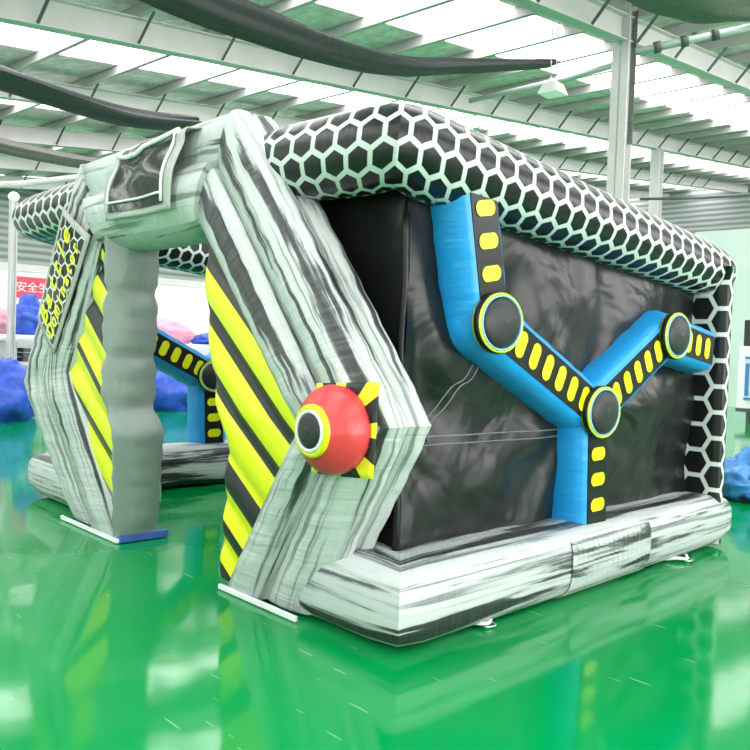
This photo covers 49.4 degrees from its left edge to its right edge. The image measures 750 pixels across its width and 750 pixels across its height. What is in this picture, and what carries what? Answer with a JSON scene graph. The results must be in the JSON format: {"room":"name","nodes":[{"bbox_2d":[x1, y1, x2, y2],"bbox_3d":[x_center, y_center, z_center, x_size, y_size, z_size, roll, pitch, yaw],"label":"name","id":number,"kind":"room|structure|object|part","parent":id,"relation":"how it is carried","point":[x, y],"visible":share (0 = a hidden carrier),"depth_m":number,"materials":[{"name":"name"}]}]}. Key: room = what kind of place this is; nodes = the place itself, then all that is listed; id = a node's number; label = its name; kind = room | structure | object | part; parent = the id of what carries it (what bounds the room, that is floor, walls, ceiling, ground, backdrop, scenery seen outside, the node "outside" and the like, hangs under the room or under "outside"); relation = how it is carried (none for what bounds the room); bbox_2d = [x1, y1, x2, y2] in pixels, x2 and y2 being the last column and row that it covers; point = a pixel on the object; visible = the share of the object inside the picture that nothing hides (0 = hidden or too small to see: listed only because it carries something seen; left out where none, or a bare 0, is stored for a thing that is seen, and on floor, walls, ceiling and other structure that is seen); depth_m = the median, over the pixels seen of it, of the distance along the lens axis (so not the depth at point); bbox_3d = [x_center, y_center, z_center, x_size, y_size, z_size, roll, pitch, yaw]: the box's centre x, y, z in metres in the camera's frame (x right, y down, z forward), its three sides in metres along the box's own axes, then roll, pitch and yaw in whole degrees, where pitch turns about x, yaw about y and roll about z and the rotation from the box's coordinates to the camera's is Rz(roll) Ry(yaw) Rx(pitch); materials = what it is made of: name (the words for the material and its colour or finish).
{"room":"factory floor","nodes":[
{"label":"factory floor","id":0,"kind":"room"},
{"bbox_2d":[0,188,204,281],"bbox_3d":[-11.525,-5.649,36.165,0.200,11.000,54.001,4,3,42],"label":"wall","id":1,"kind":"structure","parent":0,"point":[29,251],"depth_m":33.17,"materials":[{"name":"white metal"}]},
{"bbox_2d":[0,269,209,366],"bbox_3d":[-7.285,-0.899,18.796,0.120,3.000,30.000,4,3,42],"label":"wall partition","id":2,"kind":"structure","parent":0,"point":[188,306],"depth_m":21.05,"materials":[{"name":"white paint"}]},
{"bbox_2d":[16,276,45,298],"bbox_3d":[-7.247,-1.939,18.627,0.031,0.472,2.144,4,3,42],"label":"banner","id":3,"kind":"object","parent":2,"relation":"attached to","point":[31,285],"visible":0.38,"depth_m":18.15,"materials":[{"name":"red fabric"}]},
{"bbox_2d":[0,262,204,287],"bbox_3d":[-7.233,-2.378,18.745,0.200,0.160,30.000,4,3,42],"label":"trim","id":4,"kind":"structure","parent":2,"relation":"attached to","point":[3,265],"depth_m":20.56,"materials":[{"name":"paint"}]},
{"bbox_2d":[0,406,749,749],"bbox_3d":[4.608,0.975,21.499,44.000,0.100,54.000,4,3,42],"label":"floor","id":5,"kind":"structure","parent":0,"point":[105,644],"depth_m":3.93,"materials":[{"name":"green paint"}]},
{"bbox_2d":[6,192,18,358],"bbox_3d":[-6.907,-1.369,15.517,0.280,4.190,0.280,4,3,42],"label":"steel column","id":6,"kind":"structure","parent":5,"relation":"on","point":[13,197],"depth_m":15.48,"materials":[{"name":"white metal"}]},
{"bbox_2d":[8,192,18,199],"bbox_3d":[-6.837,-3.387,15.448,0.200,0.150,0.200,0,3,-43],"label":"lamp","id":7,"kind":"object","parent":6,"relation":"attached to","point":[12,195],"depth_m":15.38,"materials":[{"name":"white"}]},
{"bbox_2d":[0,357,34,421],"bbox_3d":[-6.910,0.232,13.958,2.350,1.258,1.566,0,3,-43],"label":"inflatable","id":8,"kind":"object","parent":5,"relation":"on","point":[15,405],"visible":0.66,"depth_m":13.97,"materials":[{"name":"blue plastic"}]},
{"bbox_2d":[0,334,34,364],"bbox_3d":[-8.762,-0.103,15.951,1.200,1.500,5.400,4,3,42],"label":"table","id":9,"kind":"object","parent":5,"relation":"on","point":[1,335],"visible":0.02,"depth_m":16.73,"materials":[{"name":"paint"}]},
{"bbox_2d":[0,307,6,333],"bbox_3d":[-7.840,-1.158,16.591,0.932,0.677,0.796,0,3,-43],"label":"inflatable","id":10,"kind":"object","parent":9,"relation":"on","point":[3,313],"visible":0.59,"depth_m":16.50,"materials":[{"name":"pink plastic"}]},
{"bbox_2d":[0,341,16,359],"bbox_3d":[-7.868,-0.501,16.793,0.750,0.420,0.700,4,3,42],"label":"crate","id":11,"kind":"object","parent":9,"relation":"on","point":[2,343],"visible":0.53,"depth_m":16.59,"materials":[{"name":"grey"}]},
{"bbox_2d":[17,348,31,361],"bbox_3d":[-7.402,-0.430,17.236,0.650,0.280,0.340,4,3,42],"label":"folded cloth","id":12,"kind":"object","parent":9,"relation":"on","point":[21,356],"visible":0.52,"depth_m":16.96,"materials":[{"name":"grey fabric"}]},
{"bbox_2d":[16,292,40,334],"bbox_3d":[-7.309,-1.291,17.163,0.858,0.892,0.770,0,3,-43],"label":"inflatable","id":13,"kind":"object","parent":9,"relation":"on","point":[27,309],"visible":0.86,"depth_m":16.93,"materials":[{"name":"blue plastic"}]},
{"bbox_2d":[153,370,186,410],"bbox_3d":[-4.221,0.213,17.981,3.078,1.160,1.470,0,3,-43],"label":"inflatable","id":14,"kind":"object","parent":5,"relation":"on","point":[171,394],"visible":0.14,"depth_m":17.07,"materials":[{"name":"blue plastic"}]},
{"bbox_2d":[186,344,208,347],"bbox_3d":[-4.338,-0.062,20.444,1.300,1.420,6.000,4,3,42],"label":"table","id":15,"kind":"object","parent":5,"relation":"on","point":[189,345],"visible":0.04,"depth_m":19.57,"materials":[{"name":"paint"}]},
{"bbox_2d":[157,318,194,343],"bbox_3d":[-5.014,-1.055,19.555,1.475,0.610,0.914,0,3,-43],"label":"inflatable","id":16,"kind":"object","parent":15,"relation":"on","point":[183,333],"visible":0.59,"depth_m":19.44,"materials":[{"name":"pink plastic"}]},
{"bbox_2d":[190,333,208,343],"bbox_3d":[-4.050,-0.897,20.145,0.853,0.321,1.053,3,2,21],"label":"inflatable","id":17,"kind":"object","parent":15,"relation":"on","point":[203,338],"visible":0.28,"depth_m":19.73,"materials":[{"name":"blue plastic"}]},
{"bbox_2d":[12,101,736,646],"bbox_3d":[-0.300,-0.197,6.945,4.368,2.901,5.293,0,3,-43],"label":"inflatable","id":18,"kind":"object","parent":5,"relation":"on","point":[454,379],"visible":1,"depth_m":4.76,"materials":[{"name":"plastic"}]},
{"bbox_3d":[-2.396,-0.718,6.244,0.022,1.120,0.961,0,3,-43],"label":"sign panel","id":19,"kind":"part","parent":18,"relation":"part of","materials":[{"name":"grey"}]},
{"bbox_3d":[-2.089,0.078,6.100,0.895,2.160,0.214,3,2,30],"label":"striped panel","id":20,"kind":"part","parent":18,"relation":"part of","materials":[{"name":"yellow plastic"}]},
{"bbox_3d":[-1.701,-0.204,8.732,3.038,2.107,0.250,0,3,-43],"label":"truss frame","id":21,"kind":"part","parent":18,"relation":"part of","materials":[{"name":"blue plastic"}]},
{"bbox_3d":[-0.632,0.179,4.649,0.267,2.160,1.101,0,3,-43],"label":"striped panel","id":22,"kind":"part","parent":18,"relation":"part of","materials":[{"name":"yellow plastic"}]},
{"bbox_3d":[-0.142,-0.041,4.682,0.067,2.150,0.900,0,3,-43],"label":"panel","id":23,"kind":"part","parent":18,"relation":"part of","materials":[{"name":"black plastic"}]},
{"bbox_3d":[1.366,0.001,5.444,3.320,2.120,0.126,0,3,-43],"label":"panel","id":24,"kind":"part","parent":18,"relation":"part of","materials":[{"name":"black plastic"}]},
{"bbox_3d":[1.427,0.020,5.390,3.038,2.107,0.255,0,3,-43],"label":"truss frame","id":25,"kind":"part","parent":18,"relation":"part of","materials":[{"name":"blue plastic"}]},
{"bbox_3d":[2.647,0.238,6.554,0.092,2.200,0.325,0,3,-43],"label":"honeycomb post","id":26,"kind":"part","parent":18,"relation":"part of","materials":[{"name":"black plastic"}]},
{"bbox_2d":[606,2,637,202],"bbox_3d":[3.860,-2.340,13.072,0.440,7.048,0.400,4,3,42],"label":"steel column","id":27,"kind":"structure","parent":5,"relation":"on","point":[623,70],"depth_m":12.96,"materials":[{"name":"grey metal"}]},
{"bbox_2d":[505,0,749,94],"bbox_3d":[8.649,-6.278,17.803,0.552,6.772,54.001,4,3,42],"label":"rafter","id":28,"kind":"object","parent":27,"relation":"on","point":[598,18],"visible":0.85,"depth_m":13.31,"materials":[{"name":"paint"}]},
{"bbox_2d":[648,148,663,217],"bbox_3d":[8.645,-3.042,25.495,0.460,7.932,0.460,4,3,42],"label":"steel column","id":29,"kind":"structure","parent":5,"relation":"on","point":[657,155],"depth_m":25.32,"materials":[{"name":"white metal"}]},
{"bbox_2d":[733,497,749,502],"bbox_3d":[4.302,1.336,8.562,0.920,0.045,0.450,4,3,42],"label":"floor mat","id":30,"kind":"object","parent":5,"relation":"on","point":[742,499],"visible":0.31,"depth_m":8.63,"materials":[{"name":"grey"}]},
{"bbox_2d":[723,446,749,500],"bbox_3d":[4.129,1.028,8.817,1.107,0.614,0.901,0,3,-43],"label":"inflatable","id":31,"kind":"object","parent":30,"relation":"on","point":[736,485],"visible":0.87,"depth_m":8.58,"materials":[{"name":"blue plastic"}]},
{"bbox_2d":[735,346,749,423],"bbox_3d":[9.624,0.276,18.927,2.050,1.822,1.050,4,3,42],"label":"machine","id":32,"kind":"object","parent":5,"relation":"on","point":[743,385],"visible":1,"depth_m":19.16,"materials":[{"name":"grey metal"}]},
{"bbox_3d":[8.946,0.094,18.861,0.780,1.021,0.040,4,3,42],"label":"door frame","id":33,"kind":"part","parent":32,"relation":"part of","materials":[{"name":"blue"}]},
{"bbox_2d":[744,320,749,345],"bbox_3d":[8.999,-0.987,19.391,0.320,0.626,0.400,4,3,42],"label":"box","id":34,"kind":"object","parent":32,"relation":"on","point":[747,322],"visible":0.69,"depth_m":19.30,"materials":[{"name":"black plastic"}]},
{"bbox_3d":[8.956,0.099,18.872,0.780,0.911,0.030,4,3,42],"label":"glazed door","id":35,"kind":"part","parent":32,"relation":"part of","materials":[{"name":"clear glass"}]},
{"bbox_3d":[8.806,1.008,19.234,0.100,0.281,0.100,4,3,42],"label":"leg","id":36,"kind":"part","parent":32,"relation":"part of","materials":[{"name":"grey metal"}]},
{"bbox_2d":[0,0,749,177],"bbox_3d":[4.885,-6.958,21.227,44.000,6.432,54.001,4,3,42],"label":"ceiling","id":37,"kind":"structure","parent":0,"point":[61,68],"depth_m":16.36,"materials":[{"name":"metal"}]},
{"bbox_2d":[0,99,58,109],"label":"window","id":38,"kind":"structure","parent":37,"relation":"attached to","point":[1,100],"depth_m":17.90,"materials":[{"name":"white glass"}]},
{"bbox_2d":[0,174,77,187],"bbox_3d":[-6.459,-3.826,15.820,2.915,0.665,0.183,1,2,-14],"label":"conduit","id":39,"kind":"object","parent":37,"relation":"attached to","point":[3,184],"visible":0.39,"depth_m":15.75,"materials":[{"name":"metal"}]},
{"bbox_2d":[0,137,99,167],"bbox_3d":[-6.991,-5.422,19.870,0.545,0.892,10.107,4,3,42],"label":"cloth","id":40,"kind":"object","parent":37,"relation":"hanging from","point":[9,147],"visible":0.33,"depth_m":18.89,"materials":[{"name":"fabric"}]},
{"bbox_2d":[0,23,646,153],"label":"window","id":41,"kind":"structure","parent":37,"relation":"attached to","point":[14,35],"depth_m":15.40,"materials":[{"name":"white glass"}]},
{"bbox_2d":[139,0,559,76],"bbox_3d":[-0.702,-4.322,9.261,0.674,1.473,10.535,4,3,42],"label":"duct","id":42,"kind":"object","parent":37,"relation":"hanging from","point":[246,20],"visible":1,"depth_m":9.09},
{"bbox_2d":[317,0,749,124],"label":"window","id":43,"kind":"structure","parent":37,"relation":"attached to","point":[456,12],"depth_m":14.37,"materials":[{"name":"white glass"}]},
{"bbox_2d":[468,63,611,102],"bbox_3d":[3.102,-5.469,15.467,0.326,0.264,3.533,1,2,-37],"label":"pipe","id":44,"kind":"object","parent":37,"relation":"attached to","point":[606,67],"visible":0.85,"depth_m":15.53,"materials":[{"name":"grey metal"}]},
{"bbox_2d":[537,19,567,98],"bbox_3d":[2.769,-5.045,12.579,0.340,1.430,0.340,4,3,42],"label":"hanging lamp","id":45,"kind":"object","parent":37,"relation":"hanging from","point":[551,89],"visible":0.98,"depth_m":12.53,"materials":[{"name":"white metal"}]},
{"bbox_3d":[2.720,-5.159,12.516,0.014,1.200,0.015,0,3,-43],"label":"cord","id":46,"kind":"part","parent":45,"relation":"part of","materials":[{"name":"paint"}]},
{"bbox_3d":[2.747,-4.415,12.601,0.340,0.170,0.340,4,3,42],"label":"lamp shade","id":47,"kind":"part","parent":45,"relation":"part of","materials":[{"name":"white ceramic"}]},
{"bbox_3d":[2.828,-5.160,12.635,0.014,1.200,0.015,0,3,-43],"label":"cord","id":48,"kind":"part","parent":45,"relation":"part of","materials":[{"name":"paint"}]},
{"bbox_2d":[627,0,749,23],"bbox_3d":[4.490,-4.903,10.292,3.016,0.902,1.100,1,2,-31],"label":"cloth","id":49,"kind":"object","parent":37,"relation":"hanging from","point":[690,11],"visible":1,"depth_m":10.07,"materials":[{"name":"green fabric"}]},
{"bbox_2d":[636,23,749,55],"bbox_3d":[4.827,-4.812,11.581,2.150,0.401,0.189,3,2,18],"label":"pipe","id":50,"kind":"object","parent":37,"relation":"attached to","point":[715,34],"visible":1,"depth_m":11.65,"materials":[{"name":"grey"}]},
{"bbox_2d":[640,193,749,199],"bbox_3d":[9.998,-5.278,23.999,4.406,0.435,0.082,2,2,0],"label":"conduit","id":51,"kind":"object","parent":37,"relation":"attached to","point":[747,194],"visible":1,"depth_m":23.97,"materials":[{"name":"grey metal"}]},
{"bbox_2d":[629,183,749,234],"bbox_3d":[23.041,-4.619,41.352,44.000,11.000,0.200,4,3,42],"label":"wall","id":52,"kind":"structure","parent":0,"point":[693,216],"depth_m":45.47,"materials":[{"name":"white metal"}]},
{"bbox_2d":[0,175,74,189],"bbox_3d":[-7.641,-7.356,32.625,0.552,6.772,54.001,4,3,42],"label":"rafter","id":53,"kind":"object","parent":52,"relation":"attached to","point":[2,177],"visible":0.05,"depth_m":28.22,"materials":[{"name":"paint"}]},
{"bbox_2d":[0,154,78,173],"bbox_3d":[-4.464,-7.146,29.735,0.552,6.772,54.001,4,3,42],"label":"rafter","id":54,"kind":"object","parent":52,"relation":"attached to","point":[7,162],"visible":0.02,"depth_m":23.84,"materials":[{"name":"paint"}]},
{"bbox_2d":[0,119,669,200],"bbox_3d":[-1.287,-6.935,26.844,0.552,6.772,54.001,4,3,42],"label":"rafter","id":55,"kind":"object","parent":52,"relation":"attached to","point":[31,135],"visible":0.17,"depth_m":20.30,"materials":[{"name":"paint"}]},
{"bbox_2d":[0,71,747,193],"bbox_3d":[1.889,-6.725,23.954,0.552,6.772,54.001,4,3,42],"label":"rafter","id":56,"kind":"object","parent":52,"relation":"attached to","point":[205,112],"visible":0.48,"depth_m":18.43,"materials":[{"name":"paint"}]},
{"bbox_2d":[0,0,749,168],"bbox_3d":[5.066,-6.515,21.063,0.552,6.772,54.001,4,3,42],"label":"rafter","id":57,"kind":"object","parent":52,"relation":"attached to","point":[64,17],"visible":0.86,"depth_m":13.96,"materials":[{"name":"paint"}]},
{"bbox_2d":[5,2,157,71],"bbox_3d":[-3.581,-5.331,12.041,44.001,0.200,0.130,4,3,42],"label":"skylight","id":58,"kind":"structure","parent":57,"relation":"attached to","point":[141,9],"depth_m":13.54,"materials":[{"name":"grey paint"}]},
{"bbox_2d":[0,0,319,119],"bbox_3d":[-2.566,-5.511,13.144,44.001,0.200,0.130,4,3,42],"label":"skylight","id":59,"kind":"structure","parent":57,"relation":"attached to","point":[282,7],"depth_m":14.90,"materials":[{"name":"grey paint"}]},
{"bbox_2d":[39,0,455,128],"bbox_3d":[-1.550,-5.690,14.248,44.001,0.200,0.130,4,3,42],"label":"skylight","id":60,"kind":"structure","parent":57,"relation":"attached to","point":[415,6],"depth_m":13.36,"materials":[{"name":"grey paint"}]},
{"bbox_2d":[44,6,538,150],"bbox_3d":[-0.534,-5.870,15.351,44.001,0.200,0.130,4,3,42],"label":"skylight","id":61,"kind":"structure","parent":57,"relation":"attached to","point":[513,14],"depth_m":14.22,"materials":[{"name":"grey paint"}]},
{"bbox_2d":[5,8,655,175],"bbox_3d":[0.482,-6.050,16.454,44.001,0.200,0.130,4,3,42],"label":"skylight","id":62,"kind":"structure","parent":57,"relation":"attached to","point":[565,31],"depth_m":15.15,"materials":[{"name":"white glass"}]},
{"bbox_2d":[1,22,735,192],"bbox_3d":[1.498,-6.229,17.558,44.001,0.200,0.130,4,3,42],"label":"skylight","id":63,"kind":"structure","parent":57,"relation":"attached to","point":[682,28],"depth_m":16.56,"materials":[{"name":"grey paint"}]},
{"bbox_2d":[40,32,749,192],"bbox_3d":[2.513,-6.409,18.661,44.001,0.200,0.130,4,3,42],"label":"skylight","id":64,"kind":"structure","parent":57,"relation":"attached to","point":[742,38],"depth_m":16.16,"materials":[{"name":"white glass"}]},
{"bbox_2d":[443,51,749,120],"bbox_3d":[3.529,-6.588,19.764,44.001,0.200,0.130,4,3,42],"label":"skylight","id":65,"kind":"structure","parent":57,"relation":"attached to","point":[743,57],"depth_m":18.32,"materials":[{"name":"grey paint"}]},
{"bbox_2d":[462,68,749,128],"bbox_3d":[4.545,-6.768,20.868,44.001,0.200,0.130,4,3,42],"label":"skylight","id":66,"kind":"structure","parent":57,"relation":"attached to","point":[697,82],"depth_m":19.87,"materials":[{"name":"white glass"}]},
{"bbox_2d":[479,87,741,136],"bbox_3d":[5.561,-6.947,21.971,44.001,0.200,0.130,4,3,42],"label":"skylight","id":67,"kind":"structure","parent":57,"relation":"attached to","point":[722,91],"depth_m":20.68,"materials":[{"name":"grey paint"}]},
{"bbox_2d":[494,95,749,143],"bbox_3d":[6.577,-7.127,23.074,44.001,0.200,0.130,4,3,42],"label":"skylight","id":68,"kind":"structure","parent":57,"relation":"attached to","point":[744,99],"depth_m":21.95,"materials":[{"name":"grey paint"}]},
{"bbox_2d":[507,105,749,149],"bbox_3d":[7.592,-7.307,24.178,44.001,0.200,0.130,4,3,42],"label":"skylight","id":69,"kind":"structure","parent":57,"relation":"attached to","point":[745,109],"depth_m":23.56,"materials":[{"name":"grey paint"}]},
{"bbox_2d":[521,115,749,153],"bbox_3d":[8.608,-7.486,25.281,44.001,0.200,0.130,4,3,42],"label":"roof purlin","id":70,"kind":"structure","parent":57,"relation":"attached to","point":[740,119],"depth_m":24.96,"materials":[{"name":"grey paint"}]},
{"bbox_2d":[542,123,749,156],"bbox_3d":[9.624,-7.666,26.384,44.001,0.200,0.130,4,3,42],"label":"roof purlin","id":71,"kind":"structure","parent":57,"relation":"attached to","point":[742,127],"depth_m":26.09,"materials":[{"name":"grey paint"}]},
{"bbox_2d":[560,143,749,172],"bbox_3d":[12.671,-8.205,29.694,44.001,0.200,0.130,4,3,42],"label":"roof purlin","id":72,"kind":"structure","parent":57,"relation":"attached to","point":[741,146],"depth_m":30.87,"materials":[{"name":"grey paint"}]},
{"bbox_2d":[581,163,728,182],"bbox_3d":[15.718,-8.744,33.004,44.001,0.200,0.130,4,3,42],"label":"roof purlin","id":73,"kind":"structure","parent":57,"relation":"attached to","point":[711,165],"depth_m":35.20,"materials":[{"name":"grey paint"}]},
{"bbox_2d":[564,130,749,160],"bbox_3d":[10.639,-7.846,27.488,44.001,0.200,0.130,4,3,42],"label":"roof purlin","id":74,"kind":"structure","parent":57,"relation":"attached to","point":[743,134],"depth_m":27.33,"materials":[{"name":"grey paint"}]},
{"bbox_2d":[566,149,749,176],"bbox_3d":[13.687,-8.384,30.797,44.001,0.200,0.130,4,3,42],"label":"roof purlin","id":75,"kind":"structure","parent":57,"relation":"attached to","point":[746,151],"depth_m":32.51,"materials":[{"name":"grey paint"}]},
{"bbox_2d":[573,154,749,179],"bbox_3d":[14.703,-8.564,31.901,44.001,0.200,0.130,4,3,42],"label":"roof purlin","id":76,"kind":"structure","parent":57,"relation":"attached to","point":[700,162],"depth_m":33.92,"materials":[{"name":"grey paint"}]},
{"bbox_2d":[587,165,743,184],"bbox_3d":[16.734,-8.923,34.107,44.001,0.200,0.130,4,3,42],"label":"roof purlin","id":77,"kind":"structure","parent":57,"relation":"attached to","point":[729,166],"depth_m":36.28,"materials":[{"name":"grey paint"}]},
{"bbox_2d":[583,137,749,162],"bbox_3d":[11.655,-8.025,28.591,44.001,0.200,0.130,4,3,42],"label":"roof purlin","id":78,"kind":"structure","parent":57,"relation":"attached to","point":[741,140],"depth_m":28.52,"materials":[{"name":"grey paint"}]},
{"bbox_2d":[592,168,749,186],"bbox_3d":[17.750,-9.103,35.211,44.001,0.200,0.130,4,3,42],"label":"roof purlin","id":79,"kind":"structure","parent":57,"relation":"attached to","point":[736,169],"depth_m":37.47,"materials":[{"name":"grey paint"}]},
{"bbox_2d":[629,174,749,189],"bbox_3d":[19.782,-9.462,37.417,44.001,0.200,0.130,4,3,42],"label":"roof purlin","id":80,"kind":"structure","parent":57,"relation":"attached to","point":[745,175],"depth_m":40.09,"materials":[{"name":"grey paint"}]},
{"bbox_2d":[630,171,749,186],"bbox_3d":[18.766,-9.282,36.314,44.001,0.200,0.130,4,3,42],"label":"roof purlin","id":81,"kind":"structure","parent":57,"relation":"attached to","point":[742,172],"depth_m":38.67,"materials":[{"name":"grey paint"}]},
{"bbox_2d":[635,177,749,190],"bbox_3d":[20.797,-9.642,38.521,44.001,0.200,0.130,4,3,42],"label":"roof purlin","id":82,"kind":"structure","parent":57,"relation":"attached to","point":[745,178],"depth_m":42.60,"materials":[{"name":"grey paint"}]},
{"bbox_2d":[662,180,749,191],"bbox_3d":[21.813,-9.821,39.624,44.001,0.200,0.130,4,3,42],"label":"roof purlin","id":83,"kind":"structure","parent":57,"relation":"attached to","point":[744,181],"depth_m":44.06,"materials":[{"name":"grey paint"}]},
{"bbox_3d":[-6.628,-4.792,8.731,3.650,0.200,43.870,0,3,-43],"label":"roof purlin","id":84,"kind":"structure","parent":57,"relation":"attached to","visible":0},
{"bbox_2d":[0,65,201,130],"bbox_3d":[-6.580,-4.847,11.722,0.696,1.042,9.610,4,3,42],"label":"duct","id":85,"kind":"object","parent":84,"relation":"hanging from","point":[14,82],"visible":0.92,"depth_m":13.48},
{"bbox_2d":[696,228,749,406],"bbox_3d":[18.434,-1.365,19.863,21.400,5.650,0.200,4,3,42],"label":"wall","id":86,"kind":"structure","parent":0,"point":[736,242],"depth_m":26.01,"materials":[{"name":"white paint"}]}
]}

